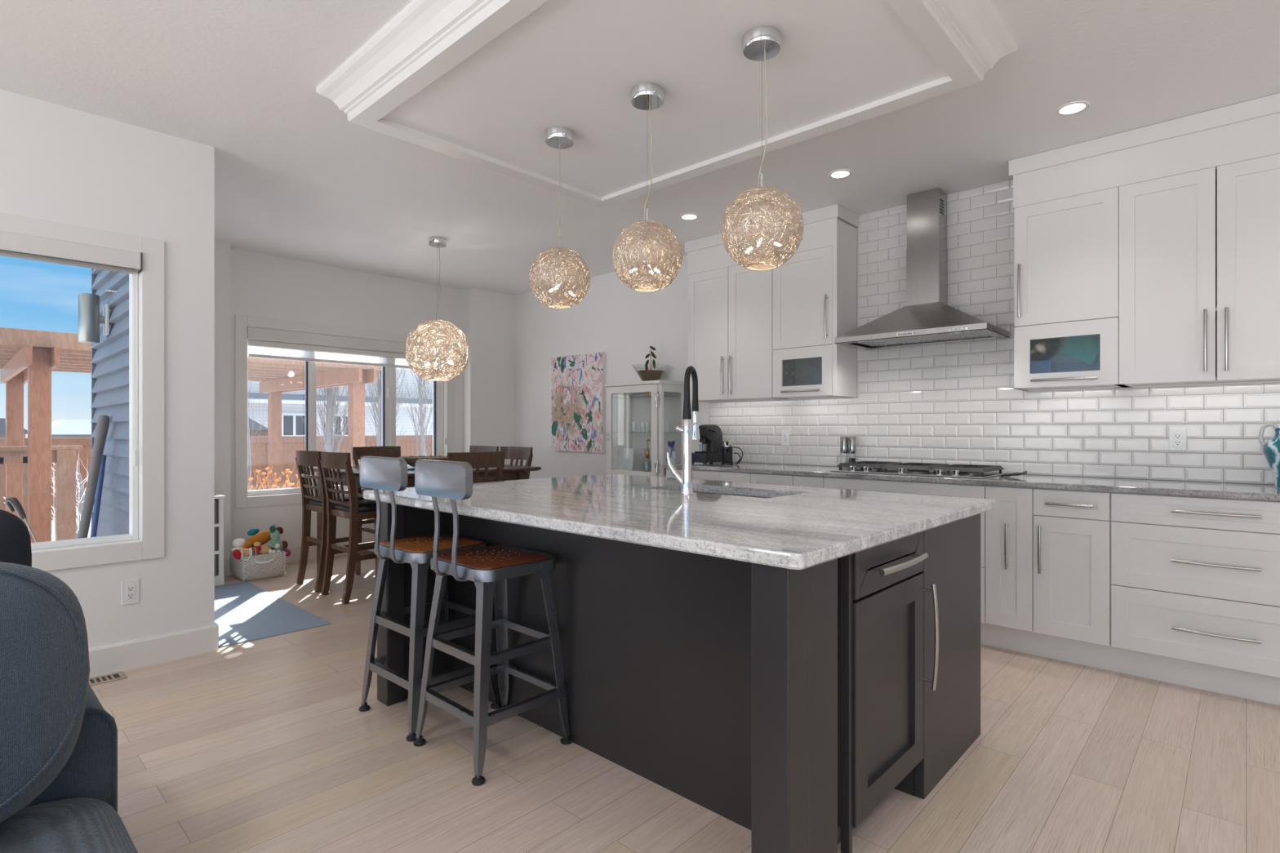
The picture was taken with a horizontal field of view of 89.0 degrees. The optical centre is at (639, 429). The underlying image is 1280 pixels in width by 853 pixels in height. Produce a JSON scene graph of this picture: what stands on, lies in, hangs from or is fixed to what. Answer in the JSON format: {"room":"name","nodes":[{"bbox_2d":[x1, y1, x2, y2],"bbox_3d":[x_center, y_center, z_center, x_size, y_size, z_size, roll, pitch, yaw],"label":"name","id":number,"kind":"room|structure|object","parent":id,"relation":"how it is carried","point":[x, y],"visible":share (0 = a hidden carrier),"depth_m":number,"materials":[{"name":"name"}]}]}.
{"room":"kitchen","nodes":[
{"label":"kitchen","id":0,"kind":"room"},
{"bbox_2d":[0,88,214,648],"bbox_3d":[-4.271,-0.165,1.597,0.200,2.740,5.520,0,0,43],"label":"wall","id":1,"kind":"structure","parent":0,"point":[61,164],"depth_m":3.37,"materials":[{"name":"paint"}]},
{"bbox_2d":[0,213,164,571],"bbox_3d":[-3.290,-0.155,2.627,0.203,1.635,2.221,0,0,43],"label":"trim","id":2,"kind":"structure","parent":1,"relation":"attached to","point":[149,544],"depth_m":3.31,"materials":[{"name":"white paint"}]},
{"bbox_2d":[31,271,138,550],"bbox_3d":[-3.312,-0.155,2.647,0.085,1.449,2.035,0,0,43],"label":"window","id":3,"kind":"structure","parent":1,"relation":"in","point":[133,534],"depth_m":3.35,"materials":[{"name":"white plastic"}]},
{"bbox_2d":[0,230,142,466],"bbox_3d":[-3.237,-0.354,2.580,0.087,1.078,2.029,0,0,43],"label":"roller blind","id":4,"kind":"object","parent":3,"relation":"attached to","point":[15,245],"visible":1,"depth_m":3.12,"materials":[{"name":"fabric"}]},
{"bbox_2d":[121,578,139,605],"bbox_3d":[-2.563,0.820,3.279,0.009,0.122,0.072,0,0,43],"label":"power outlet","id":5,"kind":"object","parent":1,"relation":"attached to","point":[130,588],"visible":1,"depth_m":3.28,"materials":[{"name":"white plastic"}]},
{"bbox_2d":[126,585,134,599],"bbox_3d":[-2.562,0.820,3.277,0.003,0.068,0.034,0,0,43],"label":"receptacle","id":6,"kind":"object","parent":5,"relation":"attached to","point":[130,588],"depth_m":3.28,"materials":[{"name":"white plastic"}]},
{"bbox_2d":[88,537,374,678],"bbox_3d":[-3.821,1.135,3.534,2.211,0.140,8.970,0,0,43],"label":"baseboard","id":7,"kind":"structure","parent":1,"relation":"attached to","point":[138,653],"depth_m":3.37,"materials":[{"name":"white paint"}]},
{"bbox_2d":[90,268,128,537],"bbox_3d":[-3.411,0.122,4.289,2.203,3.766,0.046,0,0,43],"label":"wall","id":8,"kind":"structure","parent":0,"point":[111,357],"depth_m":4.43,"materials":[{"name":"blue plastic"}]},
{"bbox_2d":[78,293,109,343],"bbox_3d":[-3.770,-0.760,4.492,0.130,0.330,0.157,0,0,43],"label":"light","id":9,"kind":"object","parent":8,"relation":"attached to","point":[90,319],"visible":1,"depth_m":4.44,"materials":[{"name":"silver metal"}]},
{"bbox_2d":[91,268,96,523],"bbox_3d":[-4.212,0.155,5.041,0.035,3.700,0.045,0,0,43],"label":"trim","id":10,"kind":"structure","parent":8,"relation":"attached to","point":[93,277],"depth_m":5.02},
{"bbox_2d":[214,240,514,559],"bbox_3d":[-2.819,-0.165,6.263,0.360,2.740,3.649,0,0,43],"label":"wall","id":11,"kind":"structure","parent":0,"point":[247,283],"depth_m":6.18,"materials":[{"name":"paint"}]},
{"bbox_2d":[235,314,454,508],"bbox_3d":[-2.803,-0.151,6.378,0.208,1.648,2.094,0,0,43],"label":"trim","id":12,"kind":"structure","parent":11,"relation":"attached to","point":[242,322],"depth_m":5.68,"materials":[{"name":"white paint"}]},
{"bbox_2d":[247,351,443,496],"bbox_3d":[-2.796,-0.151,6.372,0.105,1.468,1.914,0,0,43],"label":"window","id":13,"kind":"structure","parent":11,"relation":"in","point":[388,374],"depth_m":6.58,"materials":[{"name":"white plastic"}]},
{"bbox_2d":[247,326,446,444],"bbox_3d":[-2.747,-0.359,6.326,0.070,1.048,1.906,0,0,43],"label":"roller blind","id":14,"kind":"object","parent":13,"relation":"attached to","point":[257,338],"visible":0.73,"depth_m":6.10,"materials":[{"name":"white fabric"}]},
{"bbox_2d":[0,0,1279,295],"bbox_3d":[-1.325,-1.595,1.226,9.410,0.120,9.390,0,0,43],"label":"ceiling","id":15,"kind":"structure","parent":0,"point":[296,179],"depth_m":3.21,"materials":[{"name":"paint"}]},
{"bbox_2d":[404,236,470,381],"bbox_3d":[-1.637,-0.966,5.272,0.505,1.139,0.505,0,0,-33],"label":"globe pendant","id":16,"kind":"object","parent":15,"relation":"hanging from","point":[437,325],"visible":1,"depth_m":5.13,"materials":[{"name":"brown"}]},
{"bbox_2d":[315,0,1017,208],"bbox_3d":[0.026,-1.461,2.767,2.396,0.148,1.779,0,0,43],"label":"trim","id":17,"kind":"structure","parent":15,"relation":"attached to","point":[426,39],"depth_m":2.55,"materials":[{"name":"white paint"}]},
{"bbox_2d":[828,169,852,178],"bbox_3d":[1.204,-1.532,3.920,0.136,0.004,0.136,0,0,43],"label":"recessed light","id":18,"kind":"object","parent":15,"relation":"in","point":[839,174],"visible":1,"depth_m":3.92,"materials":[{"name":"white paint"}]},
{"bbox_2d":[1055,101,1089,115],"bbox_3d":[2.067,-1.532,3.117,0.136,0.004,0.136,0,0,43],"label":"recessed light","id":19,"kind":"object","parent":15,"relation":"in","point":[1071,108],"visible":1,"depth_m":3.11,"materials":[{"name":"white paint"}]},
{"bbox_2d":[382,0,948,196],"bbox_3d":[0.028,-1.424,2.763,2.073,0.026,1.460,0,0,43],"label":"ceiling","id":20,"kind":"structure","parent":0,"point":[575,65],"depth_m":2.62,"materials":[{"name":"paint"}]},
{"bbox_2d":[528,126,590,308],"bbox_3d":[-0.382,-0.997,3.104,0.291,0.828,0.291,0,0,-45],"label":"globe pendant","id":21,"kind":"object","parent":20,"relation":"hanging from","point":[556,137],"visible":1,"depth_m":3.03,"materials":[{"name":"brown"}]},
{"bbox_2d":[612,82,683,292],"bbox_3d":[0.030,-0.997,2.720,0.291,0.828,0.291,0,0,24],"label":"globe pendant","id":22,"kind":"object","parent":20,"relation":"hanging from","point":[649,96],"visible":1,"depth_m":2.65,"materials":[{"name":"brown"}]},
{"bbox_2d":[720,25,803,271],"bbox_3d":[0.439,-0.997,2.347,0.291,0.828,0.291,0,0,-3],"label":"globe pendant","id":23,"kind":"object","parent":20,"relation":"hanging from","point":[760,43],"visible":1,"depth_m":2.28,"materials":[{"name":"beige metal"}]},
{"bbox_2d":[90,554,1279,852],"bbox_3d":[-1.325,1.265,1.226,9.410,0.120,9.390,0,0,43],"label":"floor","id":24,"kind":"structure","parent":0,"point":[263,745],"depth_m":2.30,"materials":[{"name":"brown wood"}]},
{"bbox_2d":[0,561,137,852],"bbox_3d":[-1.920,0.698,0.879,1.590,0.914,1.872,0,0,43],"label":"armchair","id":25,"kind":"object","parent":24,"relation":"on","point":[59,743],"visible":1,"depth_m":1.26,"materials":[{"name":"fabric"}]},
{"bbox_2d":[0,509,31,566],"bbox_3d":[-1.675,0.320,1.503,0.210,0.288,0.400,0,0,43],"label":"throw pillow","id":26,"kind":"object","parent":25,"relation":"on","point":[15,536],"visible":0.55,"depth_m":1.60,"materials":[{"name":"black fabric"}]},
{"bbox_2d":[0,561,89,822],"bbox_3d":[-1.458,0.515,1.075,0.406,0.538,0.840,0,0,43],"label":"cushion","id":27,"kind":"object","parent":25,"relation":"on","point":[45,664],"depth_m":1.26,"materials":[{"name":"fabric"}]},
{"bbox_2d":[0,797,137,852],"bbox_3d":[-1.261,0.857,0.913,0.670,0.180,0.900,0,0,43],"label":"seat cushion","id":28,"kind":"object","parent":25,"relation":"on","point":[46,824],"depth_m":1.26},
{"bbox_2d":[88,671,127,686],"bbox_3d":[-2.613,1.202,3.100,0.120,0.005,0.260,0,0,43],"label":"floor vent","id":29,"kind":"object","parent":24,"relation":"in","point":[109,677],"visible":0.54,"depth_m":3.14,"materials":[{"name":"beige metal"}]},
{"bbox_2d":[214,493,225,586],"bbox_3d":[-3.495,0.860,4.993,0.340,0.690,0.470,0,0,43],"label":"shelf","id":30,"kind":"object","parent":24,"relation":"on","point":[219,499],"visible":0.23,"depth_m":5.04,"materials":[{"name":"white paint"}]},
{"bbox_2d":[229,551,287,581],"bbox_3d":[-3.129,1.104,5.341,0.382,0.201,0.325,0,0,43],"label":"basket","id":31,"kind":"object","parent":24,"relation":"on","point":[255,567],"visible":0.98,"depth_m":5.23,"materials":[{"name":"wicker"}]},
{"bbox_2d":[232,542,271,559],"bbox_3d":[-3.094,0.965,5.207,0.093,0.125,0.282,0,0,43],"label":"plush toy","id":32,"kind":"object","parent":31,"relation":"in","point":[258,549],"visible":1,"depth_m":5.19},
{"bbox_2d":[231,526,283,551],"bbox_3d":[-3.152,0.900,5.363,0.143,0.165,0.416,0,0,32],"label":"plush toy","id":33,"kind":"object","parent":31,"relation":"in","point":[263,537],"visible":0.76,"depth_m":5.32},
{"bbox_2d":[266,524,284,552],"bbox_3d":[-2.996,0.910,5.357,0.100,0.260,0.135,0,0,-1],"label":"plush toy","id":34,"kind":"object","parent":31,"relation":"in","point":[276,543],"visible":0.95,"depth_m":5.34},
{"bbox_2d":[214,581,331,647],"bbox_3d":[-2.715,1.202,4.367,1.635,0.005,0.607,0,0,43],"label":"rug","id":35,"kind":"object","parent":24,"relation":"on","point":[244,611],"visible":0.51,"depth_m":4.19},
{"bbox_2d":[295,449,377,592],"bbox_3d":[-2.366,0.685,5.114,0.458,1.046,0.528,0,0,43],"label":"dining chair","id":36,"kind":"object","parent":24,"relation":"on","point":[304,459],"visible":0.66,"depth_m":5.00,"materials":[{"name":"brown wood"}]},
{"bbox_2d":[308,494,364,506],"bbox_3d":[-2.337,0.565,5.144,0.424,0.066,0.444,0,0,43],"label":"seat cushion","id":37,"kind":"object","parent":36,"relation":"on","point":[316,501],"depth_m":4.98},
{"bbox_2d":[319,451,377,604],"bbox_3d":[-2.014,0.685,4.787,0.458,1.046,0.528,0,0,43],"label":"dining chair","id":38,"kind":"object","parent":24,"relation":"on","point":[354,509],"visible":0.71,"depth_m":4.59,"materials":[{"name":"brown wood"}]},
{"bbox_2d":[333,499,376,511],"bbox_3d":[-1.986,0.565,4.817,0.424,0.066,0.444,0,0,43],"label":"seat cushion","id":39,"kind":"object","parent":38,"relation":"on","point":[362,505],"depth_m":4.61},
{"bbox_2d":[351,445,400,542],"bbox_3d":[-2.312,0.685,5.975,0.528,1.046,0.458,0,0,43],"label":"dining chair","id":40,"kind":"object","parent":24,"relation":"on","point":[394,451],"visible":0.04,"depth_m":6.05,"materials":[{"name":"brown wood"}]},
{"bbox_2d":[305,464,541,576],"bbox_3d":[-1.786,0.757,5.370,1.370,0.895,1.370,0,0,43],"label":"dining table","id":41,"kind":"object","parent":24,"relation":"on","point":[510,472],"visible":0.2,"depth_m":5.25,"materials":[{"name":"brown wood"}]},
{"bbox_2d":[399,455,447,466],"bbox_3d":[-1.733,0.264,5.272,0.414,0.090,0.414,0,0,43],"label":"wooden bowl","id":42,"kind":"object","parent":41,"relation":"on","point":[411,460],"visible":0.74,"depth_m":5.15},
{"bbox_2d":[358,456,501,742],"bbox_3d":[-0.910,0.659,2.807,0.446,1.092,0.454,0,0,42],"label":"bar stool","id":43,"kind":"object","parent":24,"relation":"on","point":[375,473],"visible":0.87,"depth_m":2.66,"materials":[{"name":"black metal"}]},
{"bbox_2d":[447,451,504,483],"bbox_3d":[-1.325,0.685,4.800,0.528,1.046,0.458,0,0,43],"label":"dining chair","id":44,"kind":"object","parent":24,"relation":"on","point":[477,460],"visible":0.09,"depth_m":4.65,"materials":[{"name":"brown wood"}]},
{"bbox_2d":[469,445,498,452],"bbox_3d":[-1.661,0.685,6.143,0.458,1.046,0.528,0,0,43],"label":"dining chair","id":45,"kind":"object","parent":24,"relation":"on","point":[472,448],"visible":0.02,"depth_m":6.35,"materials":[{"name":"brown wood"}]},
{"bbox_2d":[413,459,572,786],"bbox_3d":[-0.570,0.659,2.496,0.446,1.092,0.454,0,0,43],"label":"bar stool","id":46,"kind":"object","parent":24,"relation":"on","point":[490,568],"visible":1,"depth_m":2.40,"materials":[{"name":"grey metal"}]},
{"bbox_2d":[500,446,533,479],"bbox_3d":[-1.284,0.685,5.793,0.458,1.046,0.528,0,0,43],"label":"dining chair","id":47,"kind":"object","parent":24,"relation":"on","point":[517,453],"visible":0.07,"depth_m":5.95,"materials":[{"name":"brown wood"}]},
{"bbox_2d":[604,380,684,477],"bbox_3d":[0.027,0.394,5.854,0.669,1.622,0.347,0,0,43],"label":"display cabinet","id":48,"kind":"object","parent":24,"relation":"on","point":[664,404],"visible":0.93,"depth_m":5.86,"materials":[{"name":"white wood"}]},
{"bbox_2d":[617,448,634,471],"bbox_3d":[-0.127,0.288,5.891,0.180,0.230,0.031,0,0,43],"label":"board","id":49,"kind":"object","parent":48,"relation":"in","point":[625,455],"visible":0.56,"depth_m":5.88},
{"bbox_2d":[612,395,675,399],"bbox_3d":[0.048,-0.290,5.873,0.633,0.006,0.266,0,0,43],"label":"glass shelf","id":50,"kind":"object","parent":48,"relation":"attached to","point":[629,397],"depth_m":5.86,"materials":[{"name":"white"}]},
{"bbox_2d":[631,346,669,381],"bbox_3d":[0.094,-0.579,5.806,0.336,0.322,0.336,0,0,43],"label":"potted plant","id":51,"kind":"object","parent":48,"relation":"on","point":[646,375],"visible":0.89,"depth_m":5.75,"materials":[{"name":"green plant"}]},
{"bbox_2d":[631,363,669,380],"bbox_3d":[0.094,-0.492,5.806,0.336,0.150,0.336,0,0,43],"label":"glass bowl","id":52,"kind":"object","parent":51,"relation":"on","point":[646,375],"depth_m":5.73,"materials":[{"name":"white"}]},
{"bbox_2d":[666,440,675,463],"bbox_3d":[0.275,0.252,5.713,0.088,0.305,0.088,0,0,43],"label":"vase","id":53,"kind":"object","parent":48,"relation":"in","point":[671,451],"visible":0.6,"depth_m":5.69,"materials":[{"name":"glass"}]},
{"bbox_2d":[377,491,980,852],"bbox_3d":[0.108,0.758,2.716,2.123,0.893,1.475,0,0,43],"label":"kitchen island","id":54,"kind":"object","parent":24,"relation":"on","point":[784,704],"visible":0.7,"depth_m":2.10,"materials":[{"name":"black wood"}]},
{"bbox_2d":[363,473,995,569],"bbox_3d":[0.076,0.293,2.736,2.185,0.036,1.540,0,0,43],"label":"island countertop","id":55,"kind":"structure","parent":54,"relation":"on","point":[797,527],"depth_m":2.15,"materials":[{"name":"stone"}]},
{"bbox_2d":[666,365,700,494],"bbox_3d":[0.216,0.000,2.833,0.115,0.550,0.186,0,0,43],"label":"kitchen faucet","id":56,"kind":"object","parent":55,"relation":"on","point":[689,433],"visible":1,"depth_m":2.76,"materials":[{"name":"silver metal"}]},
{"bbox_2d":[666,468,751,483],"bbox_3d":[0.676,0.756,5.072,0.786,0.898,0.624,0,0,43],"label":"base cabinet","id":57,"kind":"object","parent":24,"relation":"on","point":[735,477],"visible":0.03,"depth_m":4.79,"materials":[{"name":"white paint"}]},
{"bbox_2d":[751,472,794,485],"bbox_3d":[1.088,0.756,4.689,0.335,0.898,0.624,0,0,43],"label":"base cabinet","id":58,"kind":"object","parent":24,"relation":"on","point":[760,478],"visible":0.13,"depth_m":4.48,"materials":[{"name":"white paint"}]},
{"bbox_2d":[793,475,825,488],"bbox_3d":[1.293,0.756,4.498,0.223,0.898,0.624,0,0,43],"label":"base cabinet","id":59,"kind":"object","parent":24,"relation":"on","point":[798,481],"visible":0.03,"depth_m":4.29,"materials":[{"name":"white paint"}]},
{"bbox_2d":[823,476,986,622],"bbox_3d":[1.725,0.756,4.096,0.956,0.898,0.624,0,0,43],"label":"base cabinet","id":60,"kind":"object","parent":24,"relation":"on","point":[859,484],"visible":0.12,"depth_m":3.77,"materials":[{"name":"white paint"}]},
{"bbox_2d":[985,485,1033,631],"bbox_3d":[2.159,0.756,3.692,0.228,0.898,0.624,0,0,43],"label":"base cabinet","id":61,"kind":"object","parent":24,"relation":"on","point":[1009,526],"visible":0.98,"depth_m":3.49,"materials":[{"name":"white paint"}]},
{"bbox_2d":[1033,488,1111,646],"bbox_3d":[2.365,0.756,3.501,0.331,0.898,0.624,0,0,43],"label":"base cabinet","id":62,"kind":"object","parent":24,"relation":"on","point":[1072,529],"visible":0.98,"depth_m":3.30,"materials":[{"name":"white paint"}]},
{"bbox_2d":[980,622,1279,705],"bbox_3d":[1.838,1.135,3.739,4.302,0.140,0.014,0,0,43],"label":"toe kick","id":63,"kind":"object","parent":24,"relation":"on","point":[1242,684],"visible":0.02,"depth_m":3.18,"materials":[{"name":"white paint"}]},
{"bbox_2d":[1111,492,1279,677],"bbox_3d":[2.771,0.756,3.123,0.777,0.898,0.624,0,0,43],"label":"base cabinet","id":64,"kind":"object","parent":24,"relation":"on","point":[1193,579],"visible":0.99,"depth_m":2.97,"materials":[{"name":"white paint"}]},
{"bbox_3d":[3.297,0.756,2.634,0.659,0.898,0.624,0,0,43],"label":"base cabinet","id":65,"kind":"object","parent":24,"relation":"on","visible":0},
{"bbox_2d":[662,452,1279,501],"bbox_3d":[1.961,0.248,3.879,4.312,0.116,0.608,0,0,43],"label":"countertop","id":66,"kind":"structure","parent":65,"relation":"on","point":[1197,489],"depth_m":3.48,"materials":[{"name":"stone"}]},
{"bbox_2d":[694,424,722,453],"bbox_3d":[0.558,0.075,5.276,0.136,0.228,0.245,0,0,43],"label":"coffee machine","id":67,"kind":"object","parent":66,"relation":"on","point":[710,435],"visible":0.95,"depth_m":5.24,"materials":[{"name":"black plastic"}]},
{"bbox_2d":[721,440,742,464],"bbox_3d":[0.708,0.183,5.064,0.162,0.184,0.094,0,0,43],"label":"milk frother","id":68,"kind":"object","parent":66,"relation":"on","point":[727,446],"visible":1,"depth_m":5.05,"materials":[{"name":"black plastic"}]},
{"bbox_2d":[840,436,848,467],"bbox_3d":[1.458,0.164,4.653,0.054,0.223,0.054,0,0,43],"label":"grinder","id":69,"kind":"object","parent":66,"relation":"on","point":[843,440],"visible":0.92,"depth_m":4.63,"materials":[{"name":"silver glass"}]},
{"bbox_2d":[848,436,856,467],"bbox_3d":[1.504,0.164,4.617,0.054,0.223,0.054,0,0,43],"label":"grinder","id":70,"kind":"object","parent":66,"relation":"on","point":[851,440],"visible":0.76,"depth_m":4.60,"materials":[{"name":"silver glass"}]},
{"bbox_2d":[829,461,1007,478],"bbox_3d":[1.734,0.248,4.099,0.912,0.052,0.515,0,0,43],"label":"gas cooktop","id":71,"kind":"object","parent":66,"relation":"in","point":[966,471],"visible":1,"depth_m":3.97,"materials":[{"name":"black metal"}]},
{"bbox_2d":[829,467,1007,478],"bbox_3d":[1.734,0.270,4.099,0.912,0.009,0.515,0,0,43],"label":"steel tray","id":72,"kind":"object","parent":71,"relation":"on","point":[863,470],"depth_m":3.94,"materials":[{"name":"grey metal"}]},
{"bbox_2d":[1258,422,1279,487],"bbox_3d":[3.021,0.123,3.035,0.175,0.304,0.175,0,0,11],"label":"glass jug","id":73,"kind":"object","parent":66,"relation":"on","point":[1271,449],"visible":1,"depth_m":3.04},
{"bbox_2d":[514,179,1271,484],"bbox_3d":[1.804,-0.165,4.589,9.410,2.740,0.204,0,0,43],"label":"wall","id":74,"kind":"structure","parent":0,"point":[620,321],"depth_m":6.41,"materials":[{"name":"tile"}]},
{"bbox_2d":[551,351,605,452],"bbox_3d":[-0.642,-0.266,6.699,0.785,0.992,0.042,0,0,43],"label":"canvas painting","id":75,"kind":"object","parent":74,"relation":"attached to","point":[578,381],"visible":1,"depth_m":6.66,"materials":[{"name":"paint"}]},
{"bbox_2d":[688,257,788,402],"bbox_3d":[0.775,-0.829,5.166,0.794,1.212,0.356,0,0,43],"label":"upper cabinet","id":76,"kind":"object","parent":74,"relation":"attached to","point":[730,308],"visible":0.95,"depth_m":5.05,"materials":[{"name":"white paint"}]},
{"bbox_2d":[684,204,857,275],"bbox_3d":[0.965,-1.397,5.002,1.336,0.272,0.319,0,0,43],"label":"crown molding","id":77,"kind":"structure","parent":76,"relation":"attached to","point":[708,253],"depth_m":4.64,"materials":[{"name":"white paint"}]},
{"bbox_2d":[772,218,857,399],"bbox_3d":[1.253,-0.830,4.721,0.508,1.214,0.356,0,0,43],"label":"upper cabinet","id":78,"kind":"object","parent":74,"relation":"attached to","point":[815,291],"visible":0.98,"depth_m":4.60,"materials":[{"name":"white paint"}]},
{"bbox_2d":[834,187,1008,350],"bbox_3d":[1.771,-1.047,4.138,0.912,0.974,0.484,0,0,43],"label":"range hood","id":79,"kind":"object","parent":74,"relation":"attached to","point":[926,318],"visible":1,"depth_m":4.17,"materials":[{"name":"silver metal"}]},
{"bbox_2d":[709,179,1279,484],"bbox_3d":[2.171,-0.630,4.106,4.314,1.806,0.008,0,0,43],"label":"wall tile","id":80,"kind":"structure","parent":74,"relation":"attached to","point":[860,420],"depth_m":4.12,"materials":[{"name":"tile"}]},
{"bbox_2d":[781,430,789,445],"bbox_3d":[1.129,0.068,5.061,0.072,0.118,0.009,0,0,43],"label":"power outlet","id":81,"kind":"object","parent":80,"relation":"attached to","point":[784,433],"visible":1,"depth_m":5.06,"materials":[{"name":"white plastic"}]},
{"bbox_2d":[1168,428,1186,450],"bbox_3d":[2.853,0.055,3.458,0.072,0.118,0.009,0,0,43],"label":"power outlet","id":82,"kind":"object","parent":80,"relation":"attached to","point":[1177,437],"visible":1,"depth_m":3.46,"materials":[{"name":"white plastic"}]},
{"bbox_2d":[1013,186,1126,391],"bbox_3d":[2.401,-0.829,3.653,0.488,1.212,0.356,0,0,43],"label":"upper cabinet","id":83,"kind":"object","parent":74,"relation":"attached to","point":[1066,250],"visible":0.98,"depth_m":3.55,"materials":[{"name":"white paint"}]},
{"bbox_2d":[1031,359,1055,373],"bbox_3d":[2.303,-0.323,3.731,0.110,0.144,0.120,0,0,43],"label":"tub","id":84,"kind":"object","parent":83,"relation":"in","point":[1042,366],"visible":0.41,"depth_m":3.68,"materials":[{"name":"blue plastic"}]},
{"bbox_2d":[1056,361,1100,372],"bbox_3d":[2.459,-0.308,3.627,0.220,0.114,0.140,0,0,43],"label":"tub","id":85,"kind":"object","parent":83,"relation":"in","point":[1068,367],"visible":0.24,"depth_m":3.58,"materials":[{"name":"plastic"}]},
{"bbox_2d":[1059,335,1100,365],"bbox_3d":[2.412,-0.445,3.554,0.213,0.201,0.018,0,0,43],"label":"tray","id":86,"kind":"object","parent":83,"relation":"in","point":[1086,349],"visible":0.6,"depth_m":3.54,"materials":[{"name":"plastic"}]},
{"bbox_2d":[1119,153,1279,387],"bbox_3d":[2.862,-0.829,3.224,0.770,1.212,0.356,0,0,43],"label":"upper cabinet","id":87,"kind":"object","parent":74,"relation":"attached to","point":[1199,251],"visible":0.99,"depth_m":3.16,"materials":[{"name":"white paint"}]},
{"bbox_2d":[1008,93,1279,208],"bbox_3d":[2.930,-1.397,3.174,1.956,0.272,0.319,0,0,43],"label":"crown molding","id":88,"kind":"structure","parent":87,"relation":"attached to","point":[1248,130],"depth_m":3.29,"materials":[{"name":"white paint"}]},
{"label":"outside","id":89,"kind":"structure","parent":0,"visible":0},
{"bbox_2d":[0,417,27,438],"bbox_3d":[-42.705,0.655,42.184,4.800,2.700,4.800,0,0,43],"label":"house","id":90,"kind":"structure","parent":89,"point":[2,420],"depth_m":41.29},
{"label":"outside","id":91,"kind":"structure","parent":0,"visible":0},
{"bbox_2d":[51,419,91,437],"bbox_3d":[-39.436,0.680,45.699,4.800,2.650,4.400,0,0,43],"label":"house","id":92,"kind":"structure","parent":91,"point":[61,428],"depth_m":43.76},
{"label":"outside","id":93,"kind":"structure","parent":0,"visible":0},
{"bbox_3d":[-8.802,2.100,-9.021,12.600,0.110,26.800,0,0,43],"label":"ground","id":94,"kind":"structure","parent":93,"visible":0},
{"bbox_2d":[5,497,37,542],"bbox_3d":[-3.114,1.200,3.370,0.398,1.689,0.036,0,0,12],"label":"handle","id":95,"kind":"object","parent":94,"relation":"on","point":[11,503],"visible":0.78,"depth_m":3.39,"materials":[{"name":"plastic"}]},
{"bbox_2d":[77,414,109,538],"bbox_3d":[-3.522,0.659,4.123,0.066,1.513,0.780,0,0,-23],"label":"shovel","id":96,"kind":"object","parent":94,"relation":"on","point":[103,423],"visible":0.62,"depth_m":4.27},
{"bbox_2d":[89,454,106,537],"bbox_3d":[-3.561,0.820,4.225,0.032,1.285,0.694,0,0,-28],"label":"snow pusher","id":97,"kind":"object","parent":94,"relation":"on","point":[100,480],"visible":0.24,"depth_m":4.38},
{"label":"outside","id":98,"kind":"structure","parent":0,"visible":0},
{"bbox_2d":[51,518,91,541],"bbox_3d":[-15.917,2.005,17.538,34.000,0.180,56.000,0,0,43],"label":"snowy ground","id":99,"kind":"structure","parent":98,"point":[53,526],"depth_m":12.68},
{"bbox_2d":[0,444,82,540],"bbox_3d":[-6.718,1.083,5.184,0.140,1.845,3.480,0,0,43],"label":"deck railing","id":100,"kind":"object","parent":99,"relation":"on","point":[64,456],"visible":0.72,"depth_m":6.30,"materials":[{"name":"brown wood"}]},
{"bbox_2d":[3,453,91,538],"bbox_3d":[-8.525,1.125,9.825,1.382,1.785,1.789,0,0,43],"label":"bare tree","id":101,"kind":"object","parent":99,"relation":"on","point":[81,486],"visible":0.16,"depth_m":9.89,"materials":[{"name":"grey plant"}]},
{"bbox_2d":[0,327,381,542],"bbox_3d":[-5.923,0.560,7.551,3.540,2.890,4.550,0,0,43],"label":"pergola","id":102,"kind":"object","parent":99,"relation":"on","point":[30,357],"visible":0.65,"depth_m":7.45,"materials":[{"name":"brown wood"}]},
{"bbox_2d":[0,435,432,519],"bbox_3d":[-11.041,1.095,15.998,0.160,1.820,20.477,0,0,43],"label":"fence","id":103,"kind":"object","parent":99,"relation":"on","point":[290,444],"visible":0.11,"depth_m":17.20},
{"bbox_2d":[248,417,267,436],"bbox_3d":[-12.663,0.430,18.541,3.000,3.150,3.000,0,0,43],"label":"gazebo","id":104,"kind":"object","parent":99,"relation":"on","point":[264,432],"visible":0.02,"depth_m":18.47,"materials":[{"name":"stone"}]},
{"bbox_2d":[247,346,284,490],"bbox_3d":[-6.638,-0.197,11.283,1.299,4.410,0.985,0,0,43],"label":"bare tree","id":105,"kind":"object","parent":99,"relation":"on","point":[249,453],"visible":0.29,"depth_m":11.21,"materials":[{"name":"grey plant"}]},
{"bbox_2d":[247,466,300,490],"bbox_3d":[-4.471,1.223,7.810,0.878,1.565,1.005,0,0,22],"label":"bush","id":106,"kind":"object","parent":99,"relation":"on","point":[286,471],"visible":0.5,"depth_m":7.82,"materials":[{"name":"plant"}]},
{"bbox_2d":[247,345,432,435],"bbox_3d":[-11.539,-2.195,29.513,8.100,8.400,16.100,0,0,43],"label":"house","id":107,"kind":"structure","parent":99,"relation":"on","point":[293,407],"depth_m":24.62,"materials":[{"name":"white"}]},
{"bbox_2d":[300,352,380,452],"bbox_3d":[-5.701,-0.932,12.268,1.327,5.886,1.409,0,0,43],"label":"bare tree","id":108,"kind":"object","parent":99,"relation":"on","point":[328,429],"visible":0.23,"depth_m":12.18,"materials":[{"name":"grey plant"}]},
{"bbox_2d":[364,355,416,446],"bbox_3d":[-5.768,-0.888,14.843,2.166,5.796,1.284,0,0,6],"label":"bare tree","id":109,"kind":"object","parent":99,"relation":"on","point":[378,392],"visible":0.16,"depth_m":14.76,"materials":[{"name":"grey plant"}]},
{"bbox_2d":[395,368,432,456],"bbox_3d":[-4.547,-0.714,13.412,1.371,5.446,1.335,0,0,5],"label":"bare tree","id":110,"kind":"object","parent":99,"relation":"on","point":[420,399],"visible":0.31,"depth_m":13.36,"materials":[{"name":"grey plant"}]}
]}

